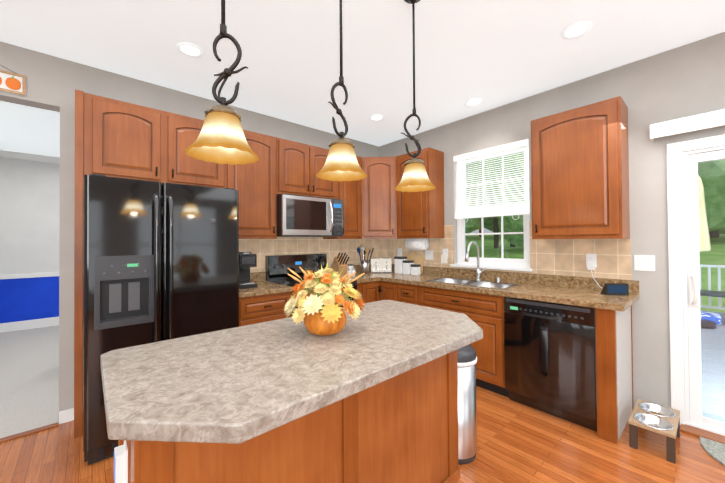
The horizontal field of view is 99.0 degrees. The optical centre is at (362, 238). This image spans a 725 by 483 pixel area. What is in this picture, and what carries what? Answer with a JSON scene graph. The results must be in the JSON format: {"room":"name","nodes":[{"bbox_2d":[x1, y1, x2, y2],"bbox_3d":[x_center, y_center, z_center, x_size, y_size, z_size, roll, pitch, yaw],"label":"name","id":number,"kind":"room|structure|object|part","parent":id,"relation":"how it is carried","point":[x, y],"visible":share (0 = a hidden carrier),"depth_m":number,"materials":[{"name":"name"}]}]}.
{"room":"kitchen","nodes":[
{"label":"kitchen","id":0,"kind":"room"},
{"bbox_2d":[0,325,58,437],"bbox_3d":[-2.592,1.426,4.583,4.500,0.062,3.850,0,-1,-42],"label":"floor","id":1,"kind":"structure","parent":0,"point":[29,379],"depth_m":3.03,"materials":[{"name":"white"}]},
{"bbox_2d":[0,157,59,322],"bbox_3d":[-3.978,0.062,6.044,4.640,2.740,0.140,0,-1,-42],"label":"wall","id":2,"kind":"structure","parent":0,"point":[29,213],"depth_m":4.84,"materials":[{"name":"paint"}]},
{"bbox_2d":[0,272,58,332],"bbox_3d":[-3.916,0.985,5.971,4.360,0.868,0.025,0,-1,-42],"label":"trim","id":3,"kind":"structure","parent":2,"relation":"attached to","point":[27,324],"depth_m":4.82,"materials":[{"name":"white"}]},
{"bbox_2d":[0,150,59,163],"bbox_3d":[-3.916,-1.265,5.978,4.360,0.085,0.072,0,-1,-42],"label":"crown molding","id":4,"kind":"structure","parent":2,"relation":"attached to","point":[24,156],"depth_m":4.81,"materials":[{"name":"white wood"}]},
{"bbox_2d":[0,41,378,411],"bbox_3d":[-2.434,0.011,2.268,7.340,2.740,0.140,0,-1,-42],"label":"wall","id":5,"kind":"structure","parent":0,"point":[53,83],"depth_m":2.36,"materials":[{"name":"beige paint"}]},
{"bbox_2d":[0,70,25,95],"bbox_3d":[-2.607,-1.136,2.024,0.555,0.241,0.022,0,-1,-42],"label":"sign","id":6,"kind":"object","parent":5,"relation":"attached to","point":[13,83],"visible":1,"depth_m":2.16,"materials":[{"name":"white paper"}]},
{"bbox_2d":[59,408,73,423],"bbox_3d":[0.004,1.320,2.346,4.523,0.090,0.124,0,-1,0],"label":"baseboard","id":7,"kind":"structure","parent":5,"relation":"attached to","point":[67,415],"depth_m":2.32,"materials":[{"name":"white wood"}]},
{"bbox_2d":[84,92,224,187],"bbox_3d":[-1.698,-0.726,2.604,0.957,0.612,0.348,0,-1,-42],"label":"upper cabinet","id":8,"kind":"object","parent":5,"relation":"attached to","point":[122,139],"visible":0.88,"depth_m":2.40,"materials":[{"name":"brown wood"}]},
{"bbox_2d":[225,130,276,238],"bbox_3d":[-1.149,-0.512,3.087,0.505,1.038,0.348,0,-1,-42],"label":"upper cabinet","id":9,"kind":"object","parent":5,"relation":"attached to","point":[254,184],"visible":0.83,"depth_m":3.01,"materials":[{"name":"brown wood"}]},
{"bbox_2d":[276,137,336,198],"bbox_3d":[-0.674,-0.741,3.512,0.763,0.577,0.348,0,-1,-42],"label":"upper cabinet","id":10,"kind":"object","parent":5,"relation":"attached to","point":[299,166],"visible":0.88,"depth_m":3.34,"materials":[{"name":"brown wood"}]},
{"bbox_2d":[239,237,379,281],"bbox_3d":[-0.596,0.236,3.792,2.263,0.498,0.009,0,-1,-42],"label":"tile backsplash","id":11,"kind":"structure","parent":5,"relation":"attached to","point":[332,249],"depth_m":3.74,"materials":[{"name":"beige tile"}]},
{"bbox_2d":[277,193,342,236],"bbox_3d":[-0.625,-0.231,3.456,0.756,0.425,0.464,0,-1,-42],"label":"over-the-range microwave","id":12,"kind":"object","parent":5,"relation":"attached to","point":[303,216],"visible":0.98,"depth_m":3.28,"materials":[{"name":"silver metal"}]},
{"bbox_2d":[323,156,361,238],"bbox_3d":[-0.238,-0.510,3.894,0.395,1.038,0.348,0,-1,-42],"label":"upper cabinet","id":13,"kind":"object","parent":5,"relation":"attached to","point":[349,193],"visible":0.31,"depth_m":3.80,"materials":[{"name":"brown wood"}]},
{"bbox_2d":[0,386,724,482],"bbox_3d":[-0.236,1.365,-0.217,7.340,0.050,6.740,0,-1,-42],"label":"floor","id":14,"kind":"structure","parent":0,"point":[517,442],"depth_m":1.93,"materials":[{"name":"brown wood"}]},
{"bbox_2d":[0,422,58,442],"bbox_3d":[-2.615,1.373,1.961,0.988,0.014,0.045,0,-1,-42],"label":"threshold","id":15,"kind":"object","parent":14,"relation":"on","point":[18,435],"depth_m":2.18,"materials":[{"name":"brown wood"}]},
{"bbox_2d":[74,89,83,438],"bbox_3d":[-2.078,0.173,2.272,0.045,2.412,0.318,0,-1,-42],"label":"panel","id":16,"kind":"object","parent":14,"relation":"on","point":[79,265],"visible":0.94,"depth_m":2.15,"materials":[{"name":"brown wood"}]},
{"bbox_2d":[83,174,238,464],"bbox_3d":[-1.529,0.496,2.377,0.905,1.760,0.844,0,-1,-42],"label":"refrigerator","id":17,"kind":"object","parent":14,"relation":"on","point":[161,261],"visible":0.69,"depth_m":2.02,"materials":[{"name":"black metal"}]},
{"bbox_2d":[239,292,291,326],"bbox_3d":[-1.039,0.940,2.959,0.505,0.878,0.648,0,-1,-42],"label":"base cabinet","id":18,"kind":"object","parent":14,"relation":"on","point":[260,309],"visible":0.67,"depth_m":2.72,"materials":[{"name":"brown wood"}]},
{"bbox_2d":[239,272,292,297],"bbox_3d":[-1.043,0.429,2.968,0.501,0.140,0.643,0,-1,-42],"label":"countertop","id":19,"kind":"structure","parent":18,"relation":"on","point":[264,287],"depth_m":2.85,"materials":[{"name":"stone"}]},
{"bbox_2d":[239,252,256,288],"bbox_3d":[-1.141,0.294,2.941,0.160,0.330,0.320,0,-1,-42],"label":"coffee maker","id":20,"kind":"object","parent":19,"relation":"on","point":[247,260],"visible":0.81,"depth_m":2.85,"materials":[{"name":"black plastic"}]},
{"bbox_2d":[118,350,460,482],"bbox_3d":[-0.209,0.921,1.490,1.515,0.873,0.612,0,-1,-42],"label":"kitchen island","id":21,"kind":"object","parent":14,"relation":"on","point":[402,428],"visible":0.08,"depth_m":1.25,"materials":[{"name":"brown wood"}]},
{"bbox_2d":[114,440,127,482],"bbox_3d":[-0.713,0.670,0.912,0.030,0.110,0.065,0,-1,-42],"label":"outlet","id":22,"kind":"object","parent":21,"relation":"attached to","point":[121,464],"visible":0.98,"depth_m":0.90,"materials":[{"name":"white plastic"}]},
{"bbox_2d":[101,300,482,443],"bbox_3d":[-0.136,0.459,1.408,1.593,0.045,0.848,0,-1,-42],"label":"island countertop","id":23,"kind":"structure","parent":21,"relation":"on","point":[239,385],"depth_m":1.03,"materials":[{"name":"stone"}]},
{"bbox_2d":[284,262,364,335],"bbox_3d":[-0.177,0.270,1.431,0.378,0.331,0.396,0,-1,-42],"label":"flower arrangement","id":24,"kind":"object","parent":23,"relation":"on","point":[321,298],"visible":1,"depth_m":1.35,"materials":[{"name":"yellow"}]},
{"bbox_2d":[265,253,356,316],"bbox_3d":[-0.537,0.782,3.354,0.758,1.195,0.707,0,-1,-42],"label":"electric range","id":25,"kind":"object","parent":14,"relation":"on","point":[277,271],"visible":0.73,"depth_m":3.44,"materials":[{"name":"black"}]},
{"bbox_2d":[304,266,312,278],"bbox_3d":[-0.592,0.382,3.400,0.094,0.152,0.094,0,-1,-42],"label":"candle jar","id":26,"kind":"object","parent":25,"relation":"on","point":[310,269],"visible":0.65,"depth_m":3.36,"materials":[{"name":"orange glass"}]},
{"bbox_2d":[355,281,379,302],"bbox_3d":[0.099,0.943,3.969,1.004,0.878,0.648,0,-1,-42],"label":"base cabinet","id":27,"kind":"object","parent":14,"relation":"on","point":[369,292],"visible":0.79,"depth_m":3.57,"materials":[{"name":"brown wood"}]},
{"bbox_2d":[329,265,380,282],"bbox_3d":[-0.147,0.431,3.744,0.330,0.140,0.670,0,-1,-42],"label":"countertop","id":28,"kind":"structure","parent":27,"relation":"on","point":[369,277],"depth_m":3.71,"materials":[{"name":"stone"}]},
{"bbox_2d":[331,253,349,276],"bbox_3d":[-0.263,0.317,3.728,0.120,0.288,0.289,0,-1,-32],"label":"knife block","id":29,"kind":"object","parent":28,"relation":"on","point":[339,263],"visible":0.94,"depth_m":3.69,"materials":[{"name":"brown wood"}]},
{"bbox_2d":[347,267,354,276],"bbox_3d":[-0.131,0.412,3.727,0.091,0.097,0.041,0,-1,-18],"label":"shaker","id":30,"kind":"object","parent":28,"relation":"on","point":[351,269],"depth_m":3.72,"materials":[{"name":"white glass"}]},
{"bbox_2d":[369,264,639,311],"bbox_3d":[0.954,0.418,3.257,0.671,0.140,2.860,0,-1,-42],"label":"countertop","id":31,"kind":"structure","parent":27,"relation":"on","point":[577,291],"depth_m":2.70,"materials":[{"name":"stone"}]},
{"bbox_2d":[357,244,373,273],"bbox_3d":[0.019,0.272,4.100,0.234,0.383,0.198,0,-1,-42],"label":"utensil crock","id":32,"kind":"object","parent":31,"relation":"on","point":[364,265],"visible":0.98,"depth_m":4.05,"materials":[{"name":"silver metal"}]},
{"bbox_2d":[371,258,391,272],"bbox_3d":[0.251,0.367,4.224,0.270,0.192,0.260,0,-1,0],"label":"toaster","id":33,"kind":"object","parent":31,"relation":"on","point":[381,265],"visible":1,"depth_m":4.12,"materials":[{"name":"beige plastic"}]},
{"bbox_2d":[394,256,406,273],"bbox_3d":[0.498,0.349,4.039,0.122,0.220,0.122,0,-1,-42],"label":"canister","id":34,"kind":"object","parent":31,"relation":"on","point":[398,259],"depth_m":3.99,"materials":[{"name":"white ceramic"}]},
{"bbox_2d":[402,259,413,274],"bbox_3d":[0.584,0.370,3.942,0.106,0.175,0.106,0,-1,-42],"label":"canister","id":35,"kind":"object","parent":31,"relation":"on","point":[403,265],"depth_m":3.91,"materials":[{"name":"white ceramic"}]},
{"bbox_2d":[403,252,423,273],"bbox_3d":[0.649,0.316,4.020,0.066,0.279,0.340,0,-1,-42],"label":"cutting board","id":36,"kind":"object","parent":31,"relation":"on","point":[418,259],"visible":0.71,"depth_m":3.96,"materials":[{"name":"brown wood"}]},
{"bbox_2d":[409,263,420,274],"bbox_3d":[0.661,0.391,3.855,0.092,0.130,0.092,0,-1,-42],"label":"canister","id":37,"kind":"object","parent":31,"relation":"on","point":[414,269],"depth_m":3.83,"materials":[{"name":"white ceramic"}]},
{"bbox_2d":[423,277,525,289],"bbox_3d":[1.095,0.535,3.102,0.464,0.190,0.854,0,-1,-42],"label":"stainless steel sink","id":38,"kind":"object","parent":31,"relation":"in","point":[480,283],"visible":0.31,"depth_m":3.13,"materials":[{"name":"silver metal"}]},
{"bbox_2d":[465,241,499,281],"bbox_3d":[1.197,0.233,3.103,0.281,0.411,0.255,0,-1,-42],"label":"sink faucet","id":39,"kind":"object","parent":31,"relation":"on","point":[478,272],"visible":1,"depth_m":3.22,"materials":[{"name":"silver metal"}]},
{"bbox_2d":[601,283,628,295],"bbox_3d":[1.929,0.386,2.373,0.150,0.090,0.076,0,-1,8],"label":"smart display","id":40,"kind":"object","parent":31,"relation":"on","point":[615,289],"visible":1,"depth_m":2.34,"materials":[{"name":"black"}]},
{"bbox_2d":[380,281,397,300],"bbox_3d":[0.513,0.938,3.770,0.648,0.878,0.277,0,-1,-42],"label":"base cabinet","id":41,"kind":"object","parent":14,"relation":"on","point":[388,290],"visible":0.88,"depth_m":3.57,"materials":[{"name":"brown wood"}]},
{"bbox_2d":[398,283,419,304],"bbox_3d":[0.705,0.934,3.554,0.648,0.878,0.306,0,-1,-42],"label":"base cabinet","id":42,"kind":"object","parent":14,"relation":"on","point":[408,293],"visible":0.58,"depth_m":3.35,"materials":[{"name":"brown wood"}]},
{"bbox_2d":[419,286,508,397],"bbox_3d":[1.103,0.927,3.104,0.648,0.878,0.893,0,-1,-42],"label":"base cabinet","id":43,"kind":"object","parent":14,"relation":"on","point":[485,312],"visible":0.46,"depth_m":2.72,"materials":[{"name":"brown wood"}]},
{"bbox_2d":[457,344,476,464],"bbox_3d":[0.565,1.023,2.009,0.278,0.670,0.354,0,-1,-42],"label":"trash can","id":44,"kind":"object","parent":14,"relation":"on","point":[467,429],"visible":0.31,"depth_m":1.86,"materials":[{"name":"silver metal"}]},
{"bbox_2d":[504,297,596,431],"bbox_3d":[1.607,0.920,2.539,0.624,0.872,0.610,0,-1,-42],"label":"dishwasher","id":45,"kind":"object","parent":14,"relation":"on","point":[550,357],"visible":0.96,"depth_m":2.30,"materials":[{"name":"black metal"}]},
{"bbox_2d":[595,305,633,443],"bbox_3d":[1.859,0.912,2.274,0.618,0.878,0.110,0,-1,-42],"label":"end panel","id":46,"kind":"object","parent":14,"relation":"on","point":[614,369],"visible":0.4,"depth_m":2.09,"materials":[{"name":"brown wood"}]},
{"bbox_2d":[628,399,679,463],"bbox_3d":[1.948,1.262,2.062,0.410,0.173,0.216,0,-1,-42],"label":"stand","id":47,"kind":"object","parent":14,"relation":"on","point":[656,418],"visible":1,"depth_m":2.01,"materials":[{"name":"brown wood"}]},
{"bbox_2d":[700,437,724,465],"bbox_3d":[2.642,1.329,1.293,0.500,0.012,1.680,0,-1,-42],"label":"door mat","id":48,"kind":"object","parent":14,"relation":"on","point":[715,450],"visible":1,"depth_m":1.96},
{"bbox_2d":[0,0,724,157],"bbox_3d":[-1.532,-1.426,1.254,7.340,0.100,10.590,0,-1,-42],"label":"ceiling","id":49,"kind":"structure","parent":0,"point":[491,54],"depth_m":2.24,"materials":[{"name":"white paint"}]},
{"bbox_2d":[176,42,203,57],"bbox_3d":[-1.249,-1.363,2.246,0.173,0.006,0.173,-1,-1,42],"label":"recessed light","id":50,"kind":"object","parent":49,"relation":"in","point":[188,49],"depth_m":2.24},
{"bbox_2d":[185,0,258,164],"bbox_3d":[-0.474,-0.830,1.053,0.230,1.109,0.230,0,-1,-42],"label":"pendant light","id":51,"kind":"object","parent":49,"relation":"hanging from","point":[221,138],"visible":1,"depth_m":1.04,"materials":[{"name":"glass"}]},
{"bbox_3d":[-0.470,-0.344,1.048,0.230,0.137,0.230,0,-1,-42],"label":"lamp shade","id":52,"kind":"part","parent":51,"relation":"part of","materials":[{"name":"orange glass"}]},
{"bbox_2d":[316,0,367,180],"bbox_3d":[-0.096,-0.829,1.388,0.230,1.109,0.230,0,-1,-42],"label":"pendant light","id":53,"kind":"object","parent":49,"relation":"hanging from","point":[341,163],"visible":1,"depth_m":1.35,"materials":[{"name":"glass"}]},
{"bbox_3d":[-0.092,-0.343,1.383,0.230,0.137,0.230,0,-1,-42],"label":"lamp shade","id":54,"kind":"part","parent":53,"relation":"part of","materials":[{"name":"orange glass"}]},
{"bbox_2d":[369,114,383,120],"bbox_3d":[0.158,-1.359,3.493,0.173,0.006,0.173,-1,-1,42],"label":"recessed light","id":55,"kind":"object","parent":49,"relation":"in","point":[376,117],"depth_m":3.49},
{"bbox_2d":[394,0,435,191],"bbox_3d":[0.288,-0.828,1.728,0.230,1.109,0.230,0,-1,-42],"label":"pendant light","id":56,"kind":"object","parent":49,"relation":"hanging from","point":[415,178],"visible":1,"depth_m":1.72,"materials":[{"name":"glass"}]},
{"bbox_3d":[0.292,-0.342,1.723,0.230,0.137,0.230,0,-1,-42],"label":"lamp shade","id":57,"kind":"part","parent":56,"relation":"part of","materials":[{"name":"orange glass"}]},
{"bbox_2d":[464,98,482,106],"bbox_3d":[1.121,-1.370,3.130,0.173,0.006,0.173,-1,-1,42],"label":"recessed light","id":58,"kind":"object","parent":49,"relation":"in","point":[472,102],"depth_m":3.12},
{"bbox_2d":[561,21,592,38],"bbox_3d":[1.425,-1.383,2.063,0.173,0.006,0.173,-1,-1,39],"label":"recessed light","id":59,"kind":"object","parent":49,"relation":"in","point":[577,29],"depth_m":2.06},
{"bbox_2d":[379,32,724,407],"bbox_3d":[2.495,-0.025,2.134,0.140,2.740,6.600,0,-1,-42],"label":"wall","id":60,"kind":"structure","parent":0,"point":[686,80],"depth_m":2.39,"materials":[{"name":"beige paint"}]},
{"bbox_2d":[362,156,396,238],"bbox_3d":[0.225,-0.510,4.130,0.607,1.038,0.609,0,-1,-42],"label":"upper cabinet","id":61,"kind":"object","parent":60,"relation":"attached to","point":[379,205],"visible":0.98,"depth_m":3.90,"materials":[{"name":"brown wood"}]},
{"bbox_2d":[396,147,443,238],"bbox_3d":[0.689,-0.517,3.802,0.348,1.038,0.499,0,-1,-42],"label":"upper cabinet","id":62,"kind":"object","parent":60,"relation":"attached to","point":[420,214],"visible":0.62,"depth_m":3.66,"materials":[{"name":"brown wood"}]},
{"bbox_2d":[405,238,428,249],"bbox_3d":[0.675,0.074,3.840,0.132,0.140,0.298,0,-1,-42],"label":"paper towel holder","id":63,"kind":"object","parent":62,"relation":"attached to","point":[418,244],"visible":1,"depth_m":3.77,"materials":[{"name":"white paper"}]},
{"bbox_2d":[450,139,532,271],"bbox_3d":[1.379,-0.322,3.348,0.180,1.292,0.888,0,-1,-42],"label":"kitchen window","id":64,"kind":"structure","parent":60,"relation":"in","point":[464,211],"depth_m":3.31,"materials":[{"name":"white plastic"}]},
{"bbox_2d":[453,139,531,222],"bbox_3d":[1.362,-0.572,3.337,0.069,0.787,0.822,0,-1,-42],"label":"window blind","id":65,"kind":"object","parent":64,"relation":"attached to","point":[508,209],"depth_m":3.29,"materials":[{"name":"white plastic"}]},
{"bbox_2d":[380,221,631,279],"bbox_3d":[1.188,0.094,3.494,0.009,0.509,2.807,0,-1,-42],"label":"tile backsplash","id":66,"kind":"structure","parent":60,"relation":"attached to","point":[564,257],"depth_m":2.80,"materials":[{"name":"beige tile"}]},
{"bbox_2d":[398,248,401,255],"bbox_3d":[0.537,0.184,4.160,0.099,0.094,0.054,0,-1,-42],"label":"outlet","id":67,"kind":"object","parent":66,"relation":"attached to","point":[399,249],"depth_m":4.23,"materials":[{"name":"white plastic"}]},
{"bbox_2d":[425,250,432,259],"bbox_3d":[0.847,0.205,3.809,0.099,0.112,0.105,0,-1,-42],"label":"outlet","id":68,"kind":"object","parent":66,"relation":"attached to","point":[428,253],"depth_m":3.88,"materials":[{"name":"white plastic"}]},
{"bbox_2d":[441,249,447,262],"bbox_3d":[0.993,0.208,3.645,0.099,0.154,0.083,0,-1,-42],"label":"outlet","id":69,"kind":"object","parent":66,"relation":"attached to","point":[444,258],"depth_m":3.68,"materials":[{"name":"white plastic"}]},
{"bbox_2d":[586,254,601,287],"bbox_3d":[1.938,0.267,2.579,0.099,0.266,0.099,0,-1,-42],"label":"outlet","id":70,"kind":"object","parent":66,"relation":"attached to","point":[591,259],"depth_m":2.61,"materials":[{"name":"white plastic"}]},
{"bbox_2d":[531,96,629,238],"bbox_3d":[1.779,-0.516,2.572,0.348,1.042,0.615,0,-1,-42],"label":"upper cabinet","id":71,"kind":"object","parent":60,"relation":"attached to","point":[579,172],"visible":1,"depth_m":2.43,"materials":[{"name":"brown wood"}]},
{"bbox_2d":[634,255,654,270],"bbox_3d":[2.143,0.185,2.348,0.099,0.115,0.112,0,-1,-42],"label":"light switch","id":72,"kind":"object","parent":60,"relation":"attached to","point":[644,262],"depth_m":2.38,"materials":[{"name":"white plastic"}]},
{"bbox_2d":[650,109,724,140],"bbox_3d":[2.868,-0.801,1.532,0.098,0.105,2.123,0,-1,-42],"label":"valance","id":73,"kind":"object","parent":60,"relation":"attached to","point":[693,123],"visible":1,"depth_m":2.15,"materials":[{"name":"wood"}]},
{"bbox_2d":[667,134,724,443],"bbox_3d":[2.919,0.316,1.557,0.250,2.041,1.961,0,-1,-42],"label":"patio door","id":74,"kind":"object","parent":60,"relation":"in","point":[685,280],"visible":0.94,"depth_m":2.22,"materials":[{"name":"white plastic"}]},
{"label":"outside","id":75,"kind":"structure","parent":0,"visible":0},
{"bbox_2d":[465,234,724,312],"bbox_3d":[22.782,0.648,24.517,59.800,3.610,80.000,0,-1,-42],"label":"lawn","id":76,"kind":"structure","parent":75,"point":[508,248],"depth_m":17.17,"materials":[{"name":"green plant"}]},
{"bbox_2d":[465,152,724,247],"bbox_3d":[29.314,-8.658,25.194,57.077,20.813,76.776,0,-1,-42],"label":"trees","id":77,"kind":"object","parent":76,"relation":"on","point":[720,169],"depth_m":20.55,"materials":[{"name":"green plant"}]},
{"bbox_2d":[700,310,724,421],"bbox_3d":[6.114,1.516,2.610,5.874,0.200,5.750,0,-1,-42],"label":"deck","id":78,"kind":"object","parent":76,"relation":"on","point":[721,370],"depth_m":3.37,"materials":[{"name":"grey wood"}]},
{"bbox_2d":[698,175,715,328],"bbox_3d":[5.546,0.121,5.144,0.400,2.650,0.400,0,-1,-42],"label":"umbrella","id":79,"kind":"object","parent":78,"relation":"on","point":[704,232],"depth_m":5.05,"materials":[{"name":"yellow fabric"}]},
{"bbox_2d":[700,311,721,324],"bbox_3d":[5.929,1.381,5.462,0.500,0.128,0.520,0,-1,-42],"label":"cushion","id":80,"kind":"object","parent":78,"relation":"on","point":[715,318],"depth_m":5.19,"materials":[{"name":"blue fabric"}]},
{"bbox_2d":[700,290,724,297],"bbox_3d":[6.809,1.215,5.336,0.550,0.450,1.700,0,-1,-42],"label":"bench","id":81,"kind":"object","parent":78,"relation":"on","point":[702,292],"depth_m":5.62,"materials":[{"name":"grey plastic"}]},
{"bbox_2d":[700,264,724,309],"bbox_3d":[8.155,0.926,4.429,0.120,0.990,5.850,0,-1,-42],"label":"deck railing","id":82,"kind":"object","parent":78,"relation":"on","point":[709,287],"depth_m":5.96,"materials":[{"name":"white wood"}]}
]}

